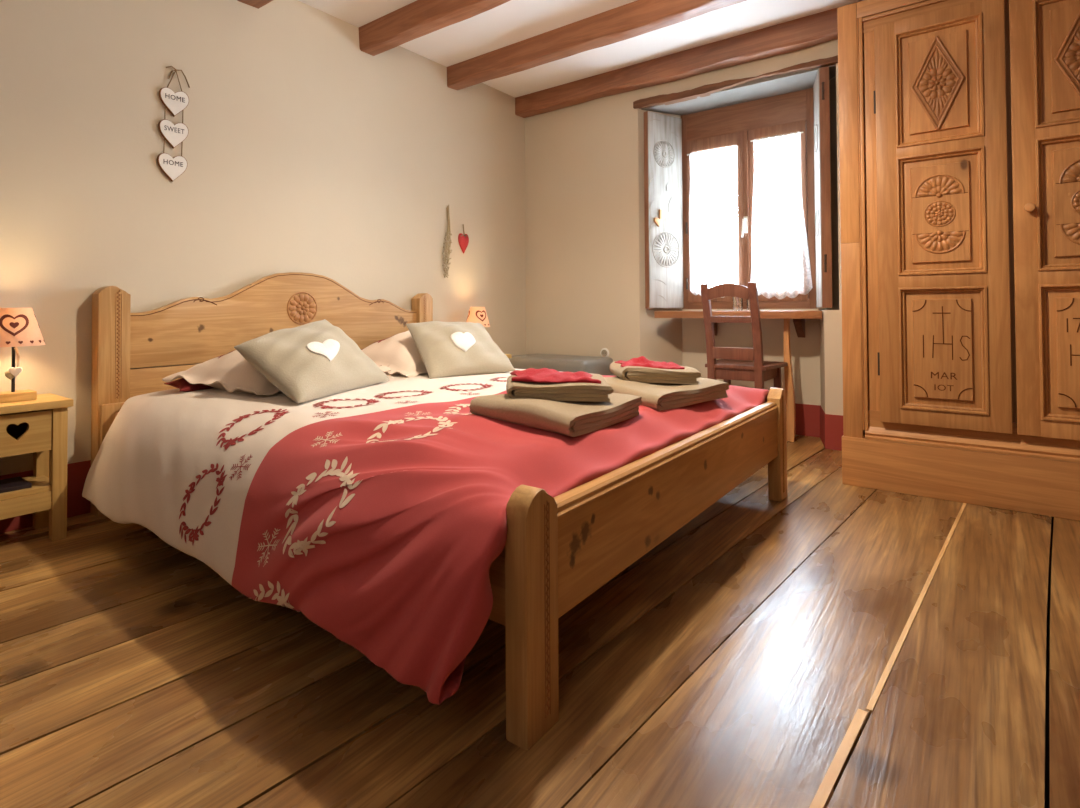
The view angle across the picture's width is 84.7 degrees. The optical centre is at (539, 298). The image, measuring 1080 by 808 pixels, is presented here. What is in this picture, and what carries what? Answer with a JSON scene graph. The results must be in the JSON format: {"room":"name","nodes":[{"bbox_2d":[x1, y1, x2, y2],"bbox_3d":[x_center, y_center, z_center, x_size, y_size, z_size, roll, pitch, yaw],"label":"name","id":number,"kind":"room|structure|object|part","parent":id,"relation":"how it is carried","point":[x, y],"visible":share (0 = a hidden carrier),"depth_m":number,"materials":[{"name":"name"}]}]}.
{"room":"bedroom","nodes":[
{"label":"bedroom","id":0,"kind":"room"},
{"bbox_2d":[0,0,525,475],"bbox_3d":[-1.640,-0.380,2.721,0.150,2.630,5.800,-1,-1,37],"label":"wall","id":1,"kind":"structure","parent":0,"point":[305,150],"depth_m":2.81,"materials":[{"name":"paint"}]},
{"bbox_2d":[0,460,90,532],"bbox_3d":[-1.703,0.748,2.478,0.006,0.207,5.358,-1,-1,37],"label":"baseboard","id":2,"kind":"structure","parent":1,"relation":"attached to","point":[77,472],"depth_m":2.31,"materials":[{"name":"red paint"}]},
{"bbox_2d":[157,66,189,181],"bbox_3d":[-1.618,-0.772,2.620,0.016,0.511,0.131,-1,-1,37],"label":"heart hanging","id":3,"kind":"object","parent":1,"relation":"attached to","point":[174,134],"visible":1,"depth_m":2.61,"materials":[{"name":"white paint"}]},
{"bbox_2d":[442,205,451,277],"bbox_3d":[-0.619,-0.385,3.941,0.034,0.496,0.082,-1,-1,37],"label":"bunch","id":4,"kind":"object","parent":1,"relation":"attached to","point":[447,246],"visible":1,"depth_m":3.94,"materials":[{"name":"plant"}]},
{"bbox_2d":[458,224,468,252],"bbox_3d":[-0.522,-0.414,4.079,0.025,0.202,0.098,-1,-1,37],"label":"heart ornament","id":5,"kind":"object","parent":1,"relation":"attached to","point":[463,240],"visible":1,"depth_m":4.06,"materials":[{"name":"fabric"}]},
{"bbox_2d":[0,435,1079,807],"bbox_3d":[0.178,0.860,1.322,5.600,0.082,5.750,-1,-1,37],"label":"floor","id":6,"kind":"structure","parent":0,"point":[832,643],"depth_m":1.27,"materials":[{"name":"brown wood"}]},
{"bbox_2d":[0,393,73,540],"bbox_3d":[-1.878,0.600,2.014,0.262,0.489,0.402,-1,-1,37],"label":"nightstand","id":7,"kind":"object","parent":6,"relation":"on","point":[39,427],"visible":1,"depth_m":2.06,"materials":[{"name":"brown wood"}]},
{"bbox_2d":[0,476,31,492],"bbox_3d":[-1.884,0.645,1.999,0.150,0.014,0.230,-1,-1,37],"label":"magazine","id":8,"kind":"object","parent":7,"relation":"on","point":[16,483],"visible":1,"depth_m":2.04,"materials":[{"name":"black paper"}]},
{"bbox_2d":[0,308,44,402],"bbox_3d":[-1.847,0.194,2.077,0.172,0.324,0.172,-1,-1,37],"label":"table lamp","id":9,"kind":"object","parent":7,"relation":"on","point":[19,327],"visible":1,"depth_m":2.05,"materials":[{"name":"fabric"}]},
{"bbox_3d":[-1.847,0.098,2.079,0.172,0.133,0.172,-1,-1,37],"label":"lamp shade","id":10,"kind":"part","parent":9,"relation":"part of","materials":[{"name":"fabric"}]},
{"bbox_2d":[0,314,44,343],"bbox_3d":[-1.847,0.105,2.079,0.170,0.102,0.170,-1,-1,37],"label":"print","id":11,"kind":"object","parent":9,"relation":"attached to","point":[14,328],"depth_m":2.04},
{"bbox_3d":[-1.796,0.700,1.952,0.014,0.062,0.294,-1,-1,37],"label":"shelf rail","id":12,"kind":"part","parent":7,"relation":"part of","materials":[{"name":"brown wood"}]},
{"bbox_2d":[0,476,51,500],"bbox_3d":[-1.881,0.661,2.016,0.215,0.017,0.342,-1,-1,37],"label":"shelf","id":13,"kind":"object","parent":7,"relation":"attached to","point":[41,487],"depth_m":2.04,"materials":[{"name":"brown wood"}]},
{"bbox_3d":[-1.798,0.457,1.957,0.016,0.137,0.288,-1,-1,37],"label":"drawer","id":14,"kind":"part","parent":7,"relation":"part of","materials":[{"name":"brown wood"}]},
{"bbox_3d":[-1.858,0.616,2.209,0.042,0.464,0.042,-1,-1,37],"label":"leg","id":15,"kind":"part","parent":7,"relation":"part of","materials":[{"name":"brown wood"}]},
{"bbox_3d":[-1.703,0.614,2.094,0.042,0.464,0.042,-1,-1,37],"label":"leg","id":16,"kind":"part","parent":7,"relation":"part of","materials":[{"name":"brown wood"}]},
{"bbox_2d":[90,272,786,750],"bbox_3d":[-0.369,0.346,2.438,2.182,0.994,1.823,-1,-1,37],"label":"double bed","id":17,"kind":"object","parent":6,"relation":"on","point":[559,550],"visible":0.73,"depth_m":1.78,"materials":[{"name":"brown wood"}]},
{"bbox_3d":[-1.724,0.399,2.378,0.078,0.902,0.110,-1,-1,37],"label":"head post","id":18,"kind":"part","parent":17,"relation":"part of","materials":[{"name":"brown wood"}]},
{"bbox_3d":[-1.237,0.079,3.051,0.030,0.429,1.552,-1,-1,37],"label":"headboard","id":19,"kind":"part","parent":17,"relation":"part of","materials":[{"name":"brown wood"}]},
{"bbox_3d":[-0.864,0.539,1.747,2.061,0.210,0.025,-1,-1,37],"label":"rail","id":20,"kind":"part","parent":17,"relation":"part of","materials":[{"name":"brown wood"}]},
{"bbox_3d":[-0.737,0.415,3.705,0.078,0.902,0.110,-1,-1,37],"label":"head post","id":21,"kind":"part","parent":17,"relation":"part of","materials":[{"name":"brown wood"}]},
{"bbox_3d":[-0.015,0.589,1.130,0.053,0.460,0.101,-1,-1,37],"label":"foot post","id":22,"kind":"part","parent":17,"relation":"part of","materials":[{"name":"brown wood"}]},
{"bbox_3d":[0.489,0.530,1.813,0.040,0.222,1.600,-1,-1,37],"label":"footboard","id":23,"kind":"part","parent":17,"relation":"part of","materials":[{"name":"brown wood"}]},
{"bbox_3d":[0.998,0.606,2.491,0.053,0.460,0.101,-1,-1,37],"label":"foot post","id":24,"kind":"part","parent":17,"relation":"part of","materials":[{"name":"brown wood"}]},
{"bbox_3d":[-0.380,0.510,2.458,1.960,0.194,1.630,-1,-1,37],"label":"mattress","id":25,"kind":"object","parent":17,"relation":"on","visible":0},
{"bbox_2d":[82,368,768,704],"bbox_3d":[-0.333,0.522,2.393,2.009,0.377,2.089,-1,-1,37],"label":"duvet","id":26,"kind":"object","parent":25,"relation":"on","point":[377,514],"visible":0.71,"depth_m":1.41,"materials":[{"name":"red fabric"}]},
{"bbox_2d":[164,378,213,391],"bbox_3d":[-1.276,0.322,2.566,0.281,0.127,0.640,-1,-1,37],"label":"pillow","id":27,"kind":"object","parent":26,"relation":"on","point":[182,384],"visible":0.06,"depth_m":2.30,"materials":[{"name":"red fabric"}]},
{"bbox_2d":[162,350,390,394],"bbox_3d":[-1.068,0.273,2.452,0.595,0.254,0.642,-1,-1,31],"label":"pillow","id":28,"kind":"object","parent":26,"relation":"on","point":[230,372],"visible":0.32,"depth_m":2.24,"materials":[{"name":"fabric"}]},
{"bbox_2d":[234,319,388,402],"bbox_3d":[-0.866,0.219,2.268,0.395,0.270,0.730,-1,-1,14],"label":"cushion","id":29,"kind":"object","parent":26,"relation":"on","point":[308,362],"visible":0.98,"depth_m":2.13,"materials":[{"name":"beige fabric"}]},
{"bbox_2d":[361,330,427,376],"bbox_3d":[-0.634,0.278,3.042,0.660,0.252,0.710,-1,-1,37],"label":"pillow","id":30,"kind":"object","parent":26,"relation":"on","point":[399,352],"visible":0.31,"depth_m":2.81,"materials":[{"name":"fabric"}]},
{"bbox_2d":[406,321,514,378],"bbox_3d":[-0.392,0.232,2.826,0.524,0.249,0.394,0,-1,-40],"label":"cushion","id":31,"kind":"object","parent":26,"relation":"on","point":[446,349],"visible":0.98,"depth_m":2.72,"materials":[{"name":"beige fabric"}]},
{"bbox_2d":[469,393,641,436],"bbox_3d":[0.053,0.311,1.718,0.349,0.078,0.397,-1,-1,37],"label":"bath towel","id":32,"kind":"object","parent":26,"relation":"on","point":[568,418],"visible":0.73,"depth_m":1.58,"materials":[{"name":"beige fabric"}]},
{"bbox_2d":[506,373,613,401],"bbox_3d":[0.051,0.262,1.761,0.307,0.065,0.207,0,-1,-5],"label":"hand towel","id":33,"kind":"object","parent":32,"relation":"on","point":[593,392],"visible":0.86,"depth_m":1.67,"materials":[{"name":"beige fabric"}]},
{"bbox_2d":[510,368,600,383],"bbox_3d":[0.042,0.227,1.767,0.259,0.037,0.176,0,-1,-5],"label":"washcloth","id":34,"kind":"object","parent":33,"relation":"on","point":[546,375],"visible":0.99,"depth_m":1.72,"materials":[{"name":"red fabric"}]},
{"bbox_2d":[604,376,728,410],"bbox_3d":[0.409,0.327,2.164,0.477,0.080,0.368,1,-1,-45],"label":"bath towel","id":35,"kind":"object","parent":26,"relation":"on","point":[658,396],"visible":0.57,"depth_m":2.01,"materials":[{"name":"beige fabric"}]},
{"bbox_2d":[609,361,700,383],"bbox_3d":[0.423,0.274,2.211,0.296,0.069,0.208,0,-1,-5],"label":"hand towel","id":36,"kind":"object","parent":35,"relation":"on","point":[689,375],"visible":0.87,"depth_m":2.11,"materials":[{"name":"beige fabric"}]},
{"bbox_2d":[615,356,684,368],"bbox_3d":[0.409,0.237,2.210,0.238,0.042,0.165,0,-1,-5],"label":"washcloth","id":37,"kind":"object","parent":36,"relation":"on","point":[642,361],"visible":0.93,"depth_m":2.19,"materials":[{"name":"red fabric"}]},
{"bbox_2d":[509,353,613,375],"bbox_3d":[0.129,0.638,4.165,0.695,0.462,0.400,-1,-1,37],"label":"upholstered bench","id":38,"kind":"object","parent":6,"relation":"on","point":[570,363],"visible":0.2,"depth_m":4.00,"materials":[{"name":"fabric"}]},
{"bbox_2d":[654,310,821,441],"bbox_3d":[1.269,0.466,3.768,1.012,0.779,0.335,-1,-1,37],"label":"desk","id":39,"kind":"object","parent":6,"relation":"on","point":[798,317],"visible":0.78,"depth_m":3.54,"materials":[{"name":"brown wood"}]},
{"bbox_2d":[732,297,742,310],"bbox_3d":[1.267,0.027,3.793,0.070,0.098,0.070,-1,-1,37],"label":"tumbler","id":40,"kind":"object","parent":39,"relation":"on","point":[732,297],"visible":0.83,"depth_m":3.79,"materials":[{"name":"clear glass"}]},
{"bbox_3d":[1.496,0.483,3.549,0.056,0.734,0.032,-1,-1,37],"label":"leg","id":41,"kind":"part","parent":39,"relation":"part of","materials":[{"name":"brown wood"}]},
{"bbox_2d":[700,282,787,388],"bbox_3d":[1.181,0.381,3.479,0.420,0.940,0.470,-1,-1,37],"label":"wooden chair","id":42,"kind":"object","parent":6,"relation":"on","point":[742,364],"visible":0.8,"depth_m":3.35,"materials":[{"name":"brown wood"}]},
{"bbox_3d":[0.986,0.382,3.439,0.042,0.940,0.173,-1,-1,37],"label":"post","id":43,"kind":"part","parent":42,"relation":"part of","materials":[{"name":"brown wood"}]},
{"bbox_3d":[1.122,0.432,3.390,0.260,0.065,0.018,-1,-1,37],"label":"seat rail","id":44,"kind":"part","parent":42,"relation":"part of","materials":[{"name":"brown wood"}]},
{"bbox_3d":[1.213,0.391,3.522,0.420,0.022,0.363,-1,-1,37],"label":"seat","id":45,"kind":"part","parent":42,"relation":"part of","materials":[{"name":"brown wood"}]},
{"bbox_3d":[1.202,0.378,3.278,0.042,0.940,0.173,-1,-1,37],"label":"post","id":46,"kind":"part","parent":42,"relation":"part of","materials":[{"name":"brown wood"}]},
{"bbox_3d":[1.330,0.432,3.430,0.018,0.065,0.300,-1,-1,37],"label":"seat rail","id":47,"kind":"part","parent":42,"relation":"part of","materials":[{"name":"brown wood"}]},
{"bbox_3d":[1.423,0.626,3.545,0.036,0.450,0.036,-1,-1,37],"label":"leg","id":48,"kind":"part","parent":42,"relation":"part of","materials":[{"name":"brown wood"}]},
{"bbox_2d":[837,0,1079,520],"bbox_3d":[2.040,-0.255,2.581,1.227,2.172,0.724,-1,-1,37],"label":"wardrobe","id":49,"kind":"object","parent":6,"relation":"on","point":[959,120],"visible":1,"depth_m":2.42,"materials":[{"name":"brown wood"}]},
{"bbox_3d":[1.862,-1.273,2.367,1.059,0.142,0.041,-1,-1,37],"label":"rail","id":50,"kind":"part","parent":49,"relation":"part of","materials":[{"name":"brown wood"}]},
{"bbox_3d":[1.659,-0.900,2.470,0.305,0.498,0.024,-1,-1,37],"label":"panel","id":51,"kind":"part","parent":49,"relation":"part of","materials":[{"name":"brown wood"}]},
{"bbox_3d":[1.662,-0.356,2.461,0.305,0.508,0.024,-1,-1,37],"label":"panel","id":52,"kind":"part","parent":49,"relation":"part of","materials":[{"name":"brown wood"}]},
{"bbox_3d":[1.665,-0.335,2.468,0.450,1.733,0.024,-1,-1,37],"label":"door","id":53,"kind":"part","parent":49,"relation":"part of","materials":[{"name":"brown wood"}]},
{"bbox_3d":[1.666,0.208,2.451,0.305,0.516,0.024,-1,-1,37],"label":"panel","id":54,"kind":"part","parent":49,"relation":"part of","materials":[{"name":"brown wood"}]},
{"bbox_3d":[1.867,0.585,2.327,1.039,0.054,0.042,-1,-1,37],"label":"moulding","id":55,"kind":"part","parent":49,"relation":"part of","materials":[{"name":"brown wood"}]},
{"bbox_3d":[1.876,0.538,2.342,1.017,0.100,0.028,-1,-1,37],"label":"rail","id":56,"kind":"part","parent":49,"relation":"part of","materials":[{"name":"brown wood"}]},
{"bbox_3d":[1.879,-0.349,2.272,0.035,0.035,0.034,-1,-1,37],"label":"knob","id":57,"kind":"part","parent":49,"relation":"part of","materials":[{"name":"brown wood"}]},
{"bbox_3d":[2.038,-0.342,2.190,0.450,1.733,0.024,-1,-1,37],"label":"door","id":58,"kind":"part","parent":49,"relation":"part of","materials":[{"name":"brown wood"}]},
{"bbox_3d":[2.028,-0.906,2.196,0.305,0.498,0.024,-1,-1,37],"label":"panel","id":59,"kind":"part","parent":49,"relation":"part of","materials":[{"name":"brown wood"}]},
{"bbox_3d":[2.031,-0.363,2.186,0.305,0.508,0.024,-1,-1,37],"label":"panel","id":60,"kind":"part","parent":49,"relation":"part of","materials":[{"name":"brown wood"}]},
{"bbox_3d":[2.035,0.201,2.177,0.305,0.516,0.024,-1,-1,37],"label":"panel","id":61,"kind":"part","parent":49,"relation":"part of","materials":[{"name":"brown wood"}]},
{"bbox_3d":[-0.418,0.625,3.978,0.262,0.489,0.402,-1,-1,37],"label":"nightstand","id":62,"kind":"object","parent":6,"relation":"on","visible":0},
{"bbox_2d":[466,307,489,326],"bbox_3d":[-0.421,0.217,3.994,0.172,0.324,0.172,1,-1,-42],"label":"table lamp","id":63,"kind":"object","parent":62,"relation":"on","point":[476,314],"visible":0.46,"depth_m":3.94,"materials":[{"name":"beige fabric"}]},
{"bbox_2d":[298,0,862,97],"bbox_3d":[0.093,-1.668,1.354,4.600,0.120,5.950,-1,-1,37],"label":"ceiling","id":64,"kind":"structure","parent":0,"point":[513,21],"depth_m":3.46,"materials":[{"name":"paint"}]},
{"bbox_2d":[237,0,272,8],"bbox_3d":[0.294,-1.533,1.621,4.300,0.144,0.126,-1,-1,37],"label":"ceiling beam","id":65,"kind":"structure","parent":64,"relation":"attached to","point":[258,4],"depth_m":2.88,"materials":[{"name":"brown wood"}]},
{"bbox_2d":[359,0,509,55],"bbox_3d":[0.711,-1.525,2.182,4.300,0.146,0.124,-1,-1,37],"label":"ceiling beam","id":66,"kind":"structure","parent":64,"relation":"attached to","point":[419,18],"depth_m":3.15,"materials":[{"name":"brown wood"}]},
{"bbox_2d":[447,0,746,89],"bbox_3d":[1.131,-1.518,2.746,4.300,0.146,0.126,-1,-1,37],"label":"ceiling beam","id":67,"kind":"structure","parent":64,"relation":"attached to","point":[639,17],"depth_m":3.36,"materials":[{"name":"brown wood"}]},
{"bbox_2d":[515,0,863,117],"bbox_3d":[1.567,-1.512,3.333,4.300,0.145,0.126,-1,-1,37],"label":"ceiling beam","id":68,"kind":"structure","parent":64,"relation":"attached to","point":[818,28],"depth_m":3.73,"materials":[{"name":"brown wood"}]},
{"bbox_2d":[525,39,842,415],"bbox_3d":[1.744,-0.401,3.543,4.300,2.600,0.442,-1,-1,37],"label":"wall","id":69,"kind":"structure","parent":0,"point":[585,217],"depth_m":4.17,"materials":[{"name":"paint"}]},
{"bbox_2d":[600,348,608,356],"bbox_3d":[0.458,0.386,4.206,0.072,0.072,0.012,-1,-1,37],"label":"wall socket","id":70,"kind":"object","parent":69,"relation":"attached to","point":[604,352],"visible":0.98,"depth_m":4.20,"materials":[{"name":"white plastic"}]},
{"bbox_2d":[644,111,683,308],"bbox_3d":[0.863,-0.604,4.095,0.318,1.341,0.057,0,-1,-31],"label":"window shutter","id":71,"kind":"object","parent":69,"relation":"attached to","point":[663,206],"visible":1,"depth_m":4.07,"materials":[{"name":"white wood"}]},
{"bbox_2d":[633,55,837,108],"bbox_3d":[1.173,-1.341,3.717,1.280,0.061,0.062,-1,-1,37],"label":"trim","id":72,"kind":"structure","parent":69,"relation":"attached to","point":[705,90],"depth_m":3.74,"materials":[{"name":"brown wood"}]},
{"bbox_2d":[641,65,835,115],"bbox_3d":[1.295,-1.327,3.871,1.235,0.032,0.370,-1,-1,37],"label":"trim","id":73,"kind":"structure","parent":69,"relation":"attached to","point":[762,88],"depth_m":3.77,"materials":[{"name":"paint"}]},
{"bbox_2d":[681,88,816,308],"bbox_3d":[1.355,-0.619,3.936,0.880,1.383,0.143,-1,-1,37],"label":"window","id":74,"kind":"structure","parent":69,"relation":"in","point":[737,124],"depth_m":3.90,"materials":[{"name":"brown wood"}]},
{"bbox_2d":[687,145,737,297],"bbox_3d":[1.170,-0.510,4.026,0.355,1.020,0.032,-1,-1,37],"label":"sheer curtain","id":75,"kind":"object","parent":74,"relation":"hanging from","point":[719,258],"visible":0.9,"depth_m":4.03,"materials":[{"name":"white fabric"}]},
{"bbox_3d":[1.173,-1.012,4.043,0.355,0.010,0.010,-1,-1,37],"label":"curtain rod","id":76,"kind":"part","parent":75,"relation":"part of","materials":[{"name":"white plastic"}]},
{"bbox_3d":[1.216,-0.544,4.061,0.412,1.134,0.057,-1,-1,37],"label":"sash","id":77,"kind":"part","parent":74,"relation":"part of","materials":[{"name":"brown wood"}]},
{"bbox_3d":[1.341,-0.473,3.887,0.051,0.141,0.029,1,-1,-42],"label":"handle","id":78,"kind":"part","parent":74,"relation":"part of","materials":[{"name":"white plastic"}]},
{"bbox_3d":[1.379,0.040,3.953,0.800,0.065,0.074,-1,-1,37],"label":"frame sill","id":79,"kind":"part","parent":74,"relation":"part of","materials":[{"name":"brown wood"}]},
{"bbox_3d":[1.532,-0.550,3.826,0.370,1.134,0.057,-1,-1,37],"label":"sash","id":80,"kind":"part","parent":74,"relation":"part of","materials":[{"name":"brown wood"}]},
{"bbox_2d":[750,131,812,298],"bbox_3d":[1.521,-0.521,3.765,0.380,1.050,0.032,-1,-1,37],"label":"sheer curtain","id":81,"kind":"object","parent":74,"relation":"hanging from","point":[778,246],"visible":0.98,"depth_m":3.77,"materials":[{"name":"white fabric"}]},
{"bbox_3d":[1.513,-1.038,3.791,0.324,0.010,0.010,-1,-1,37],"label":"curtain rod","id":82,"kind":"part","parent":81,"relation":"part of","materials":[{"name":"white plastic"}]},
{"bbox_2d":[795,403,842,450],"bbox_3d":[1.709,0.750,3.462,4.294,0.195,0.306,-1,-1,37],"label":"baseboard","id":83,"kind":"structure","parent":69,"relation":"attached to","point":[811,420],"depth_m":3.60,"materials":[{"name":"red paint"}]},
{"bbox_2d":[813,66,831,307],"bbox_3d":[1.663,-0.633,3.489,0.059,1.368,0.308,-1,-1,19],"label":"window shutter","id":84,"kind":"object","parent":69,"relation":"attached to","point":[821,99],"visible":1,"depth_m":3.36,"materials":[{"name":"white wood"}]}
]}

